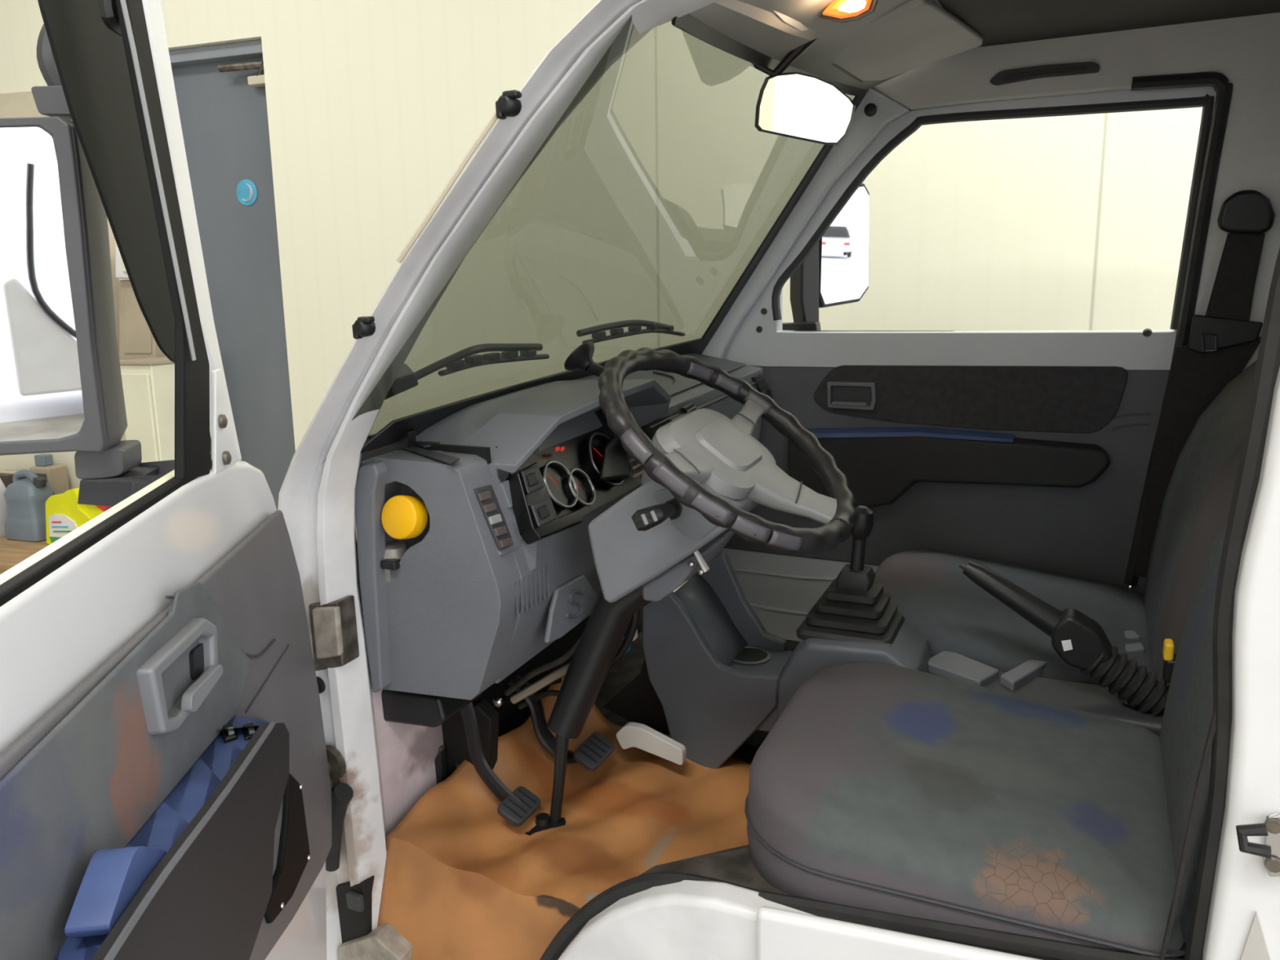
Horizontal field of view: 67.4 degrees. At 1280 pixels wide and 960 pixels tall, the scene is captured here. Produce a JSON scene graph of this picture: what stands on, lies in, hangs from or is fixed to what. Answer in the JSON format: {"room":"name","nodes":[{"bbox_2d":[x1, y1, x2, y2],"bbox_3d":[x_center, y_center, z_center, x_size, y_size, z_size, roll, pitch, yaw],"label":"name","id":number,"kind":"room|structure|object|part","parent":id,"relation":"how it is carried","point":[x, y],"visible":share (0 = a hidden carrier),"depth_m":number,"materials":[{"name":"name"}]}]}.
{"room":"vehicle interior","nodes":[
{"label":"vehicle interior","id":0,"kind":"room"},
{"bbox_2d":[0,0,1202,592],"bbox_3d":[-1.580,-1.120,3.924,9.600,3.500,0.123,3,11,19],"label":"wall","id":1,"kind":"structure","parent":0,"point":[1070,222],"depth_m":3.40,"materials":[{"name":"beige paint"}]},
{"bbox_2d":[0,91,48,117],"bbox_3d":[-2.728,-1.595,4.151,1.078,0.161,0.030,3,11,19],"label":"trim","id":2,"kind":"structure","parent":1,"relation":"attached to","point":[15,104],"depth_m":4.11,"materials":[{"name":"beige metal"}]},
{"bbox_2d":[71,120,125,440],"bbox_3d":[-2.305,-0.893,4.125,0.105,3.000,0.060,3,11,19],"label":"cable trunking","id":3,"kind":"object","parent":1,"relation":"attached to","point":[112,245],"visible":0.02,"depth_m":4.12,"materials":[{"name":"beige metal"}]},
{"bbox_2d":[115,248,128,279],"bbox_3d":[-2.120,-0.910,4.035,0.159,0.127,0.101,3,11,19],"label":"switch box","id":4,"kind":"object","parent":1,"relation":"attached to","point":[121,272],"visible":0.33,"depth_m":4.01,"materials":[{"name":"white plastic"}]},
{"bbox_2d":[119,280,164,359],"bbox_3d":[-2.131,-0.675,4.103,0.246,0.354,0.066,3,11,19],"label":"panel","id":5,"kind":"object","parent":1,"relation":"attached to","point":[136,340],"visible":0.45,"depth_m":4.08,"materials":[{"name":"beige wood"}]},
{"bbox_2d":[168,39,295,510],"bbox_3d":[-1.701,-0.574,4.084,0.591,2.371,0.109,3,11,19],"label":"door","id":6,"kind":"structure","parent":1,"relation":"in","point":[220,92],"depth_m":4.00,"materials":[{"name":"grey paint"}]},
{"bbox_3d":[-1.699,-0.574,4.088,0.591,2.371,0.090,3,11,19],"label":"frame","id":7,"kind":"part","parent":6,"relation":"part of","materials":[{"name":"grey paint"}]},
{"bbox_3d":[-1.572,-1.619,3.802,0.206,0.064,0.028,2,11,13],"label":"closer arm","id":8,"kind":"part","parent":6,"relation":"part of","materials":[{"name":"metal"}]},
{"bbox_3d":[-2.020,1.305,0.855,10.400,0.100,11.200,4,12,25],"label":"floor","id":9,"kind":"structure","parent":0,"visible":0},
{"bbox_2d":[0,536,49,573],"bbox_3d":[-3.050,0.425,4.352,1.585,0.347,0.580,3,11,19],"label":"bench","id":10,"kind":"object","parent":9,"relation":"on","point":[12,553],"visible":0.02,"depth_m":4.05,"materials":[{"name":"brown wood"}]},
{"bbox_2d":[0,478,8,537],"bbox_3d":[-2.954,0.080,4.294,0.216,0.350,0.130,3,11,19],"label":"bottle","id":11,"kind":"object","parent":10,"relation":"on","point":[3,511],"visible":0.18,"depth_m":4.29,"materials":[{"name":"plastic"}]},
{"bbox_2d":[0,470,27,488],"bbox_3d":[-2.930,0.091,4.460,0.150,0.266,0.120,3,11,19],"label":"carton","id":12,"kind":"object","parent":10,"relation":"on","point":[6,476],"visible":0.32,"depth_m":4.38,"materials":[{"name":"brown cardboard"}]},
{"bbox_2d":[3,469,54,542],"bbox_3d":[-2.699,0.106,4.253,0.198,0.307,0.142,3,11,19],"label":"jug","id":13,"kind":"object","parent":10,"relation":"on","point":[25,499],"visible":0.93,"depth_m":4.20,"materials":[{"name":"plastic"}]},
{"bbox_3d":[-2.701,-0.005,4.232,0.156,0.082,0.034,3,11,19],"label":"handle","id":14,"kind":"part","parent":13,"relation":"part of","materials":[{"name":"plastic"}]},
{"bbox_2d":[29,453,69,494],"bbox_3d":[-2.694,0.058,4.389,0.120,0.350,0.107,3,11,19],"label":"jug","id":15,"kind":"object","parent":10,"relation":"on","point":[56,475],"visible":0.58,"depth_m":4.35,"materials":[{"name":"plastic"}]},
{"bbox_3d":[-2.714,-0.091,4.370,0.060,0.050,0.050,3,11,19],"label":"lid","id":16,"kind":"part","parent":15,"relation":"part of","materials":[{"name":"plastic"}]},
{"bbox_2d":[45,487,103,544],"bbox_3d":[-2.429,0.126,4.125,0.269,0.307,0.110,3,11,19],"label":"bottle","id":17,"kind":"object","parent":10,"relation":"on","point":[64,514],"visible":0.54,"depth_m":4.08,"materials":[{"name":"yellow plastic"}]},
{"bbox_3d":[-2.459,0.197,4.097,0.172,0.102,0.006,3,11,19],"label":"label panel","id":18,"kind":"part","parent":17,"relation":"part of","materials":[{"name":"white paper"}]},
{"bbox_2d":[95,505,112,511],"bbox_3d":[-2.355,0.160,4.208,0.170,0.208,0.120,3,11,19],"label":"can","id":19,"kind":"object","parent":10,"relation":"on","point":[104,508],"visible":0.02,"depth_m":4.12,"materials":[{"name":"paint"}]},
{"bbox_2d":[119,356,210,462],"bbox_3d":[-1.972,0.057,4.068,0.188,1.136,0.295,3,11,19],"label":"storage cabinet","id":20,"kind":"object","parent":9,"relation":"on","point":[148,384],"visible":0.26,"depth_m":3.87,"materials":[{"name":"beige wood"}]},
{"bbox_3d":[-2.018,0.090,3.939,0.148,1.050,0.014,3,11,19],"label":"door","id":21,"kind":"part","parent":20,"relation":"part of","materials":[{"name":"beige wood"}]},
{"bbox_2d":[277,0,1279,959],"bbox_3d":[0.497,0.022,1.662,2.151,1.830,1.418,4,12,25],"label":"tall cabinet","id":22,"kind":"object","parent":9,"relation":"on","point":[629,194],"depth_m":1.46,"materials":[{"name":"white metal"}]},
{"bbox_2d":[0,0,331,959],"bbox_3d":[-0.596,0.135,0.929,0.439,1.855,1.006,-3,11,-11],"label":"door","id":23,"kind":"structure","parent":22,"relation":"attached to","point":[166,789],"depth_m":1.02,"materials":[{"name":"white paint"}]},
{"bbox_3d":[-0.485,0.062,0.787,0.016,0.012,0.720,-3,14,-5],"label":"belt moulding","id":24,"kind":"part","parent":23,"relation":"part of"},
{"bbox_2d":[64,845,166,937],"bbox_3d":[-0.387,0.297,0.713,0.030,0.044,0.106,-3,14,-5],"label":"door armrest","id":25,"kind":"object","parent":23,"relation":"on","point":[115,882],"depth_m":0.69,"materials":[{"name":"blue plastic"}]},
{"bbox_2d":[0,23,241,506],"bbox_3d":[-0.703,-0.275,1.184,0.304,0.623,0.269,4,12,25],"label":"mirror","id":26,"kind":"object","parent":23,"relation":"attached to","point":[61,178],"depth_m":1.16,"materials":[{"name":"grey plastic"}]},
{"bbox_3d":[-0.412,0.343,0.910,0.054,0.127,0.606,-2,11,-6],"label":"armrest","id":27,"kind":"part","parent":23,"relation":"part of","materials":[{"name":"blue plastic"}]},
{"bbox_3d":[-0.428,0.202,0.940,0.010,0.020,0.093,-3,14,-5],"label":"handle lever","id":28,"kind":"part","parent":23,"relation":"part of","materials":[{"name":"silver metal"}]},
{"bbox_2d":[221,723,237,743],"bbox_3d":[-0.437,0.270,1.023,0.014,0.011,0.043,-6,12,-26],"label":"switch","id":29,"kind":"object","parent":23,"relation":"attached to","point":[228,731],"depth_m":1.01,"materials":[{"name":"black plastic"}]},
{"bbox_2d":[242,722,257,740],"bbox_3d":[-0.418,0.271,1.029,0.014,0.011,0.043,-6,12,-25],"label":"switch","id":30,"kind":"object","parent":23,"relation":"attached to","point":[249,729],"depth_m":1.02,"materials":[{"name":"black plastic"}]},
{"bbox_2d":[263,773,311,924],"bbox_3d":[-0.456,0.471,1.231,0.106,0.151,0.171,4,12,25],"label":"speaker grille","id":31,"kind":"object","parent":23,"relation":"attached to","point":[291,853],"depth_m":1.24,"materials":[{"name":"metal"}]},
{"bbox_3d":[-0.475,0.233,1.463,0.052,0.090,0.012,4,15,25],"label":"hinge plate","id":32,"kind":"part","parent":22,"relation":"part of","materials":[{"name":"metal"}]},
{"bbox_3d":[-0.468,0.692,1.577,0.030,0.030,0.012,4,15,25],"label":"hinge plate","id":33,"kind":"part","parent":22,"relation":"part of","materials":[{"name":"grey plastic"}]},
{"bbox_3d":[-0.357,0.311,2.168,0.216,0.641,1.320,4,15,25],"label":"nose panel","id":34,"kind":"part","parent":22,"relation":"part of","materials":[{"name":"white paint"}]},
{"bbox_3d":[-0.229,-0.353,1.154,0.176,0.176,0.007,4,15,25],"label":"drip moulding","id":35,"kind":"part","parent":22,"relation":"part of","materials":[{"name":"beige metal"}]},
{"bbox_3d":[-0.329,0.508,1.775,0.142,0.216,0.066,4,12,25],"label":"pedal bracket","id":36,"kind":"part","parent":22,"relation":"part of","materials":[{"name":"black metal"}]},
{"bbox_2d":[492,696,502,707],"bbox_3d":[-0.253,0.394,1.701,0.018,0.018,0.010,4,12,25],"label":"bolt","id":37,"kind":"object","parent":22,"relation":"attached to","point":[497,701],"visible":1,"depth_m":1.70,"materials":[{"name":"metal"}]},
{"bbox_2d":[460,702,540,826],"bbox_3d":[-0.258,0.473,1.675,0.154,0.224,0.084,4,12,23],"label":"foot pedal","id":38,"kind":"object","parent":22,"relation":"attached to","point":[516,806],"visible":0.91,"depth_m":1.68,"materials":[{"name":"black metal"}]},
{"bbox_3d":[-0.265,0.471,1.685,0.133,0.224,0.022,4,12,24],"label":"arm","id":39,"kind":"part","parent":38,"relation":"part of","materials":[{"name":"black plastic"}]},
{"bbox_2d":[501,677,561,703],"bbox_3d":[-0.256,0.424,1.921,0.230,0.101,0.013,5,12,26],"label":"wiring loom","id":40,"kind":"object","parent":22,"relation":"attached to","point":[505,700],"visible":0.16,"depth_m":1.92,"materials":[{"name":"black rubber"}]},
{"bbox_2d":[507,675,614,771],"bbox_3d":[-0.154,0.457,1.810,0.200,0.156,0.096,4,12,23],"label":"foot pedal","id":41,"kind":"object","parent":22,"relation":"attached to","point":[596,748],"visible":0.81,"depth_m":1.81,"materials":[{"name":"black rubber"}]},
{"bbox_3d":[-0.165,0.456,1.817,0.174,0.155,0.036,4,15,25],"label":"arm","id":42,"kind":"part","parent":41,"relation":"part of","materials":[{"name":"black plastic"}]},
{"bbox_2d":[355,352,773,727],"bbox_3d":[-0.063,0.052,1.960,0.368,0.569,1.185,5,12,28],"label":"dashboard","id":43,"kind":"object","parent":22,"relation":"attached to","point":[510,486],"visible":0.86,"depth_m":1.52,"materials":[{"name":"grey plastic"}]},
{"bbox_2d":[380,495,427,582],"bbox_3d":[-0.375,0.107,1.504,0.055,0.176,0.108,-10,14,-41],"label":"reservoir","id":44,"kind":"object","parent":43,"relation":"attached to","point":[402,517],"visible":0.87,"depth_m":1.47,"materials":[{"name":"yellow plastic"}]},
{"bbox_3d":[-0.392,0.146,1.537,0.048,0.085,0.048,4,15,25],"label":"tank","id":45,"kind":"part","parent":44,"relation":"part of","materials":[{"name":"white plastic"}]},
{"bbox_3d":[-0.313,0.153,1.519,0.266,0.394,0.075,4,15,25],"label":"panel","id":46,"kind":"part","parent":43,"relation":"part of","materials":[{"name":"grey plastic"}]},
{"bbox_3d":[-0.209,0.050,1.492,0.048,0.121,0.114,4,15,25],"label":"switch panel","id":47,"kind":"part","parent":43,"relation":"part of","materials":[{"name":"plastic"}]},
{"bbox_2d":[520,466,543,493],"bbox_3d":[-0.170,0.000,1.509,0.020,0.034,0.056,4,15,25],"label":"switch","id":48,"kind":"object","parent":43,"relation":"attached to","point":[531,478],"depth_m":1.50,"materials":[{"name":"grey plastic"}]},
{"bbox_2d":[526,472,538,486],"bbox_3d":[-0.169,-0.001,1.502,0.011,0.017,0.028,4,15,25],"label":"switch","id":49,"kind":"object","parent":43,"relation":"attached to","point":[532,478],"depth_m":1.50,"materials":[{"name":"black plastic"}]},
{"bbox_2d":[510,662,569,703],"bbox_3d":[-0.132,0.311,1.730,0.252,0.242,0.018,5,12,28],"label":"wiring loom","id":50,"kind":"object","parent":43,"relation":"hanging from","point":[549,678],"visible":0.36,"depth_m":1.76,"materials":[{"name":"beige plastic"}]},
{"bbox_2d":[504,635,582,696],"bbox_3d":[-0.142,0.301,1.698,0.245,0.215,0.013,5,12,27],"label":"wiring loom","id":51,"kind":"object","parent":43,"relation":"hanging from","point":[570,653],"visible":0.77,"depth_m":1.72,"materials":[{"name":"grey plastic"}]},
{"bbox_2d":[530,498,555,526],"bbox_3d":[-0.151,0.050,1.499,0.020,0.034,0.058,4,15,25],"label":"switch","id":52,"kind":"object","parent":43,"relation":"attached to","point":[543,513],"depth_m":1.49,"materials":[{"name":"grey plastic"}]},
{"bbox_2d":[537,505,550,519],"bbox_3d":[-0.150,0.050,1.492,0.011,0.017,0.028,4,15,25],"label":"switch","id":53,"kind":"object","parent":43,"relation":"attached to","point":[543,511],"depth_m":1.49,"materials":[{"name":"black plastic"}]},
{"bbox_2d":[517,640,622,709],"bbox_3d":[-0.132,0.361,1.777,0.231,0.178,0.014,5,12,27],"label":"wiring loom","id":54,"kind":"object","parent":43,"relation":"hanging from","point":[544,694],"visible":0.38,"depth_m":1.81,"materials":[{"name":"black plastic"}]},
{"bbox_3d":[-0.114,0.210,1.650,0.010,0.087,0.197,4,15,25],"label":"panel","id":55,"kind":"part","parent":43,"relation":"part of","materials":[{"name":"grey plastic"}]},
{"bbox_3d":[0.047,-0.094,1.822,0.020,0.051,0.166,4,15,25],"label":"radio panel","id":56,"kind":"part","parent":43,"relation":"part of","materials":[{"name":"black plastic"}]},
{"bbox_2d":[653,370,675,390],"bbox_3d":[0.034,-0.197,1.951,0.057,0.034,0.220,1,11,12],"label":"charging cable","id":57,"kind":"object","parent":43,"relation":"on","point":[654,371],"visible":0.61,"depth_m":2.04,"materials":[{"name":"black rubber"}]},
{"bbox_2d":[624,352,746,395],"bbox_3d":[0.087,-0.240,2.124,0.150,0.035,0.470,4,15,25],"label":"tray","id":58,"kind":"object","parent":43,"relation":"on","point":[682,386],"depth_m":2.04,"materials":[{"name":"plastic"}]},
{"bbox_2d":[680,402,696,413],"bbox_3d":[0.106,-0.125,1.915,0.014,0.060,0.101,4,12,25],"label":"air vent","id":59,"kind":"object","parent":43,"relation":"attached to","point":[686,407],"depth_m":1.88,"materials":[{"name":"black plastic"}]},
{"bbox_2d":[669,377,765,422],"bbox_3d":[0.178,-0.178,2.062,0.010,0.009,0.570,4,15,25],"label":"tray","id":60,"kind":"object","parent":43,"relation":"on","point":[715,398],"depth_m":2.00,"materials":[{"name":"grey plastic"}]},
{"bbox_2d":[751,373,773,398],"bbox_3d":[0.293,-0.222,2.310,0.010,0.076,0.150,4,12,25],"label":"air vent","id":61,"kind":"object","parent":43,"relation":"attached to","point":[758,382],"depth_m":2.28,"materials":[{"name":"black plastic"}]},
{"bbox_2d":[377,675,751,959],"bbox_3d":[-0.031,0.650,1.688,0.662,0.380,0.556,4,12,25],"label":"floor mat","id":62,"kind":"object","parent":22,"relation":"on","point":[461,882],"visible":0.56,"depth_m":1.62,"materials":[{"name":"brown carpet"}]},
{"bbox_2d":[616,721,685,764],"bbox_3d":[0.020,0.493,1.804,0.137,0.061,0.021,4,12,24],"label":"accelerator pedal","id":63,"kind":"object","parent":62,"relation":"on","point":[642,736],"visible":1,"depth_m":1.79,"materials":[{"name":"white plastic"}]},
{"bbox_2d":[564,342,604,377],"bbox_3d":[-0.080,-0.214,1.811,0.135,0.096,0.060,-5,12,-23],"label":"mount","id":64,"kind":"object","parent":22,"relation":"attached to","point":[581,357],"visible":0.62,"depth_m":1.77,"materials":[{"name":"black plastic"}]},
{"bbox_2d":[564,342,594,371],"bbox_3d":[-0.112,-0.231,1.792,0.055,0.055,0.071,4,15,25],"label":"cup","id":65,"kind":"object","parent":64,"relation":"on","point":[581,357],"depth_m":1.77,"materials":[{"name":"black plastic"}]},
{"bbox_3d":[-0.067,-0.199,1.804,0.076,0.057,0.025,-6,12,-23],"label":"ball arm","id":66,"kind":"part","parent":64,"relation":"part of","materials":[{"name":"black plastic"}]},
{"bbox_2d":[603,657,670,734],"bbox_3d":[0.003,0.415,1.964,0.172,0.215,0.031,4,12,24],"label":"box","id":67,"kind":"object","parent":22,"relation":"on","point":[638,702],"visible":0.5,"depth_m":1.96,"materials":[{"name":"black plastic"}]},
{"bbox_2d":[524,479,758,835],"bbox_3d":[0.038,0.297,1.619,0.380,0.699,0.402,-11,15,-43],"label":"column","id":68,"kind":"structure","parent":22,"relation":"attached to","point":[642,546],"depth_m":1.49,"materials":[{"name":"plastic"}]},
{"bbox_2d":[611,609,639,665],"bbox_3d":[-0.038,0.283,1.746,0.094,0.149,0.018,6,13,30],"label":"wiring loom","id":69,"kind":"object","parent":68,"relation":"attached to","point":[633,627],"visible":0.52,"depth_m":1.73,"materials":[{"name":"black plastic"}]},
{"bbox_2d":[622,629,637,653],"bbox_3d":[-0.025,0.302,1.801,0.040,0.047,0.031,4,12,25],"label":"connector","id":70,"kind":"object","parent":69,"relation":"hanging from","point":[636,633],"visible":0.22,"depth_m":1.79,"materials":[{"name":"grey plastic"}]},
{"bbox_3d":[0.072,0.049,1.403,0.112,0.081,0.004,4,15,25],"label":"stalk panel","id":71,"kind":"part","parent":68,"relation":"part of","materials":[{"name":"grey plastic"}]},
{"bbox_2d":[688,550,709,575],"bbox_3d":[0.088,0.125,1.454,0.034,0.039,0.017,3,11,17],"label":"key","id":72,"kind":"object","parent":68,"relation":"hanging from","point":[703,564],"visible":0.96,"depth_m":1.45,"materials":[{"name":"silver metal"}]},
{"bbox_2d":[597,347,857,554],"bbox_3d":[0.140,-0.056,1.485,0.374,0.288,0.459,6,13,33],"label":"steering wheel","id":73,"kind":"object","parent":68,"relation":"attached to","point":[717,451],"visible":0.99,"depth_m":1.45,"materials":[{"name":"plastic"}]},
{"bbox_3d":[0.107,0.687,1.290,0.556,0.314,0.050,4,15,25],"label":"sill","id":74,"kind":"part","parent":22,"relation":"part of","materials":[{"name":"white paint"}]},
{"bbox_2d":[714,0,815,39],"bbox_3d":[0.180,-0.656,1.271,0.077,0.142,0.422,6,13,31],"label":"sun visor","id":75,"kind":"object","parent":22,"relation":"attached to","point":[780,21],"visible":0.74,"depth_m":1.29,"materials":[{"name":"grey plastic"}]},
{"bbox_2d":[754,37,855,145],"bbox_3d":[0.266,-0.643,1.559,0.151,0.190,0.111,5,12,28],"label":"mirror","id":76,"kind":"object","parent":22,"relation":"attached to","point":[794,104],"visible":0.8,"depth_m":1.56,"materials":[{"name":"white mirror"}]},
{"bbox_3d":[0.256,-0.687,1.521,0.110,0.088,0.050,4,15,25],"label":"arm","id":77,"kind":"part","parent":76,"relation":"part of","materials":[{"name":"black plastic"}]},
{"bbox_3d":[0.269,-0.602,1.558,0.151,0.104,0.016,-1,11,1],"label":"glass","id":78,"kind":"part","parent":76,"relation":"part of","materials":[{"name":"silver mirror"}]},
{"bbox_3d":[0.340,-0.733,1.537,0.230,0.148,1.120,4,15,25],"label":"header panel","id":79,"kind":"part","parent":22,"relation":"part of","materials":[{"name":"grey plastic"}]},
{"bbox_2d":[818,0,877,22],"bbox_3d":[0.283,-0.659,1.329,0.081,0.035,0.053,4,12,25],"label":"dome lamp","id":80,"kind":"object","parent":22,"relation":"attached to","point":[838,11],"visible":1,"depth_m":1.33,"materials":[{"name":"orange plastic"}]},
{"bbox_3d":[0.385,0.630,1.108,0.524,0.246,0.020,4,15,25],"label":"step plate","id":81,"kind":"part","parent":22,"relation":"part of","materials":[{"name":"white paint"}]},
{"bbox_2d":[642,551,1165,768],"bbox_3d":[0.558,0.424,1.797,1.173,0.529,0.372,4,12,23],"label":"console","id":82,"kind":"object","parent":22,"relation":"attached to","point":[721,681],"visible":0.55,"depth_m":1.78,"materials":[{"name":"plastic"}]},
{"bbox_3d":[0.133,0.413,1.805,0.271,0.422,0.020,4,15,25],"label":"panel","id":83,"kind":"part","parent":82,"relation":"part of","materials":[{"name":"plastic"}]},
{"bbox_3d":[0.156,0.397,1.966,0.298,0.529,0.020,4,15,25],"label":"panel","id":84,"kind":"part","parent":82,"relation":"part of","materials":[{"name":"plastic"}]},
{"bbox_2d":[728,645,793,732],"bbox_3d":[0.241,0.398,1.837,0.144,0.100,0.155,4,15,25],"label":"tray","id":85,"kind":"object","parent":82,"relation":"on","point":[756,702],"depth_m":1.77,"materials":[{"name":"plastic"}]},
{"bbox_2d":[795,505,904,644],"bbox_3d":[0.381,0.159,1.717,0.170,0.237,0.151,4,12,25],"label":"lever","id":86,"kind":"object","parent":82,"relation":"on","point":[854,607],"visible":0.95,"depth_m":1.69,"materials":[{"name":"black rubber"}]},
{"bbox_3d":[0.388,0.075,1.685,0.044,0.059,0.044,4,15,25],"label":"knob","id":87,"kind":"part","parent":86,"relation":"part of","materials":[{"name":"black plastic"}]},
{"bbox_3d":[0.570,0.339,1.697,0.080,0.036,0.116,-10,14,-39],"label":"seat rail","id":88,"kind":"part","parent":82,"relation":"part of","materials":[{"name":"grey plastic"}]},
{"bbox_3d":[0.701,0.334,1.699,0.215,0.040,0.032,-10,14,-40],"label":"seat rail","id":89,"kind":"part","parent":82,"relation":"part of","materials":[{"name":"plastic"}]},
{"bbox_2d":[958,560,1169,716],"bbox_3d":[0.692,0.259,1.575,0.333,0.232,0.068,4,12,23],"label":"lever","id":90,"kind":"object","parent":82,"relation":"on","point":[1078,640],"visible":1,"depth_m":1.54,"materials":[{"name":"black plastic"}]},
{"bbox_3d":[0.884,0.304,1.795,0.102,0.034,0.035,-3,11,-9],"label":"seat rail","id":91,"kind":"part","parent":82,"relation":"part of","materials":[{"name":"grey plastic"}]},
{"bbox_3d":[0.868,0.318,1.738,0.111,0.034,0.033,-4,11,-16],"label":"seat rail","id":92,"kind":"part","parent":82,"relation":"part of","materials":[{"name":"plastic"}]},
{"bbox_2d":[831,0,982,82],"bbox_3d":[0.471,-0.788,1.730,0.233,0.092,0.460,4,12,25],"label":"sun visor","id":93,"kind":"object","parent":22,"relation":"attached to","point":[917,33],"visible":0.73,"depth_m":1.72,"materials":[{"name":"grey plastic"}]},
{"bbox_3d":[0.361,-0.762,1.761,0.011,0.011,0.414,4,15,25],"label":"hinge rod","id":94,"kind":"part","parent":93,"relation":"part of","materials":[{"name":"grey plastic"}]},
{"bbox_2d":[720,86,1216,641],"bbox_3d":[0.675,-0.165,2.327,1.146,1.362,0.342,5,12,30],"label":"passenger door","id":95,"kind":"structure","parent":22,"relation":"attached to","point":[1033,449],"depth_m":2.19,"materials":[{"name":"grey plastic"}]},
{"bbox_2d":[782,182,869,330],"bbox_3d":[0.472,-0.564,2.428,0.180,0.369,0.238,4,12,25],"label":"mirror","id":96,"kind":"object","parent":95,"relation":"attached to","point":[835,272],"depth_m":2.41,"materials":[{"name":"black plastic"}]},
{"bbox_3d":[0.497,-0.181,2.282,0.085,0.012,0.010,4,15,25],"label":"handle lever","id":97,"kind":"part","parent":95,"relation":"part of","materials":[{"name":"grey plastic"}]},
{"bbox_2d":[831,386,871,404],"bbox_3d":[0.502,-0.201,2.286,0.096,0.044,0.003,4,15,25],"label":"door handle","id":98,"kind":"object","parent":95,"relation":"on","point":[843,393],"depth_m":2.28,"materials":[{"name":"grey plastic"}]},
{"bbox_3d":[0.719,-0.564,2.101,0.900,0.464,0.022,4,15,25],"label":"glass","id":99,"kind":"part","parent":95,"relation":"part of","materials":[{"name":"clear glass"}]},
{"bbox_3d":[1.054,-0.306,1.994,0.018,0.018,0.008,4,15,25],"label":"lock knob","id":100,"kind":"part","parent":95,"relation":"part of","materials":[{"name":"black plastic"}]},
{"bbox_2d":[744,520,1227,959],"bbox_3d":[0.561,0.280,1.290,0.795,0.779,0.557,4,12,25],"label":"seat","id":101,"kind":"object","parent":22,"relation":"on","point":[886,788],"visible":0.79,"depth_m":1.24,"materials":[{"name":"fabric"}]},
{"bbox_2d":[746,662,1183,958],"bbox_3d":[0.466,0.443,1.379,0.564,0.176,0.532,4,15,25],"label":"cushion","id":102,"kind":"object","parent":101,"relation":"on","point":[886,788],"depth_m":1.24,"materials":[{"name":"fabric"}]},
{"bbox_2d":[1162,638,1176,682],"bbox_3d":[0.834,0.284,1.509,0.022,0.066,0.036,4,12,25],"label":"belt buckle","id":103,"kind":"object","parent":101,"relation":"attached to","point":[1169,657],"visible":0.81,"depth_m":1.50,"materials":[{"name":"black plastic"}]},
{"bbox_3d":[0.802,0.221,1.159,0.257,0.605,0.548,4,15,25],"label":"backrest","id":104,"kind":"part","parent":101,"relation":"part of","materials":[{"name":"fabric"}]},
{"bbox_3d":[0.814,-0.820,1.935,0.203,0.029,0.012,4,15,25],"label":"grab handle","id":105,"kind":"part","parent":22,"relation":"part of","materials":[{"name":"grey plastic"}]},
{"bbox_2d":[873,360,1257,686],"bbox_3d":[0.837,0.131,1.863,0.795,0.779,0.557,4,12,25],"label":"seat","id":106,"kind":"object","parent":22,"relation":"on","point":[934,597],"visible":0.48,"depth_m":1.78,"materials":[{"name":"fabric"}]},
{"bbox_2d":[873,549,1151,686],"bbox_3d":[0.741,0.293,1.952,0.564,0.176,0.532,4,15,25],"label":"cushion","id":107,"kind":"object","parent":106,"relation":"on","point":[933,594],"depth_m":1.86,"materials":[{"name":"fabric"}]},
{"bbox_3d":[1.078,0.072,1.732,0.257,0.605,0.548,4,15,25],"label":"backrest","id":108,"kind":"part","parent":106,"relation":"part of","materials":[{"name":"fabric"}]},
{"bbox_3d":[1.099,-0.156,2.030,1.228,1.507,0.090,4,15,25],"label":"panel","id":109,"kind":"part","parent":22,"relation":"part of","materials":[{"name":"paint"}]},
{"bbox_3d":[1.267,0.404,2.044,0.600,0.400,0.010,4,15,25],"label":"pillar trim","id":110,"kind":"part","parent":22,"relation":"part of","materials":[{"name":"black plastic"}]},
{"bbox_2d":[1160,709,1216,959],"bbox_3d":[0.578,0.144,0.974,0.051,0.941,0.153,-5,12,-21],"label":"belt","id":111,"kind":"object","parent":22,"relation":"hanging from","point":[1211,731],"visible":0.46,"depth_m":1.00,"materials":[{"name":"fabric"}]},
{"bbox_2d":[1133,190,1275,577],"bbox_3d":[1.124,-0.169,1.925,0.191,0.791,0.058,6,13,34],"label":"belt","id":112,"kind":"object","parent":22,"relation":"hanging from","point":[1222,341],"visible":0.98,"depth_m":1.89,"materials":[{"name":"woven fabric webbing"},{"name":"black plastic"}]}
]}

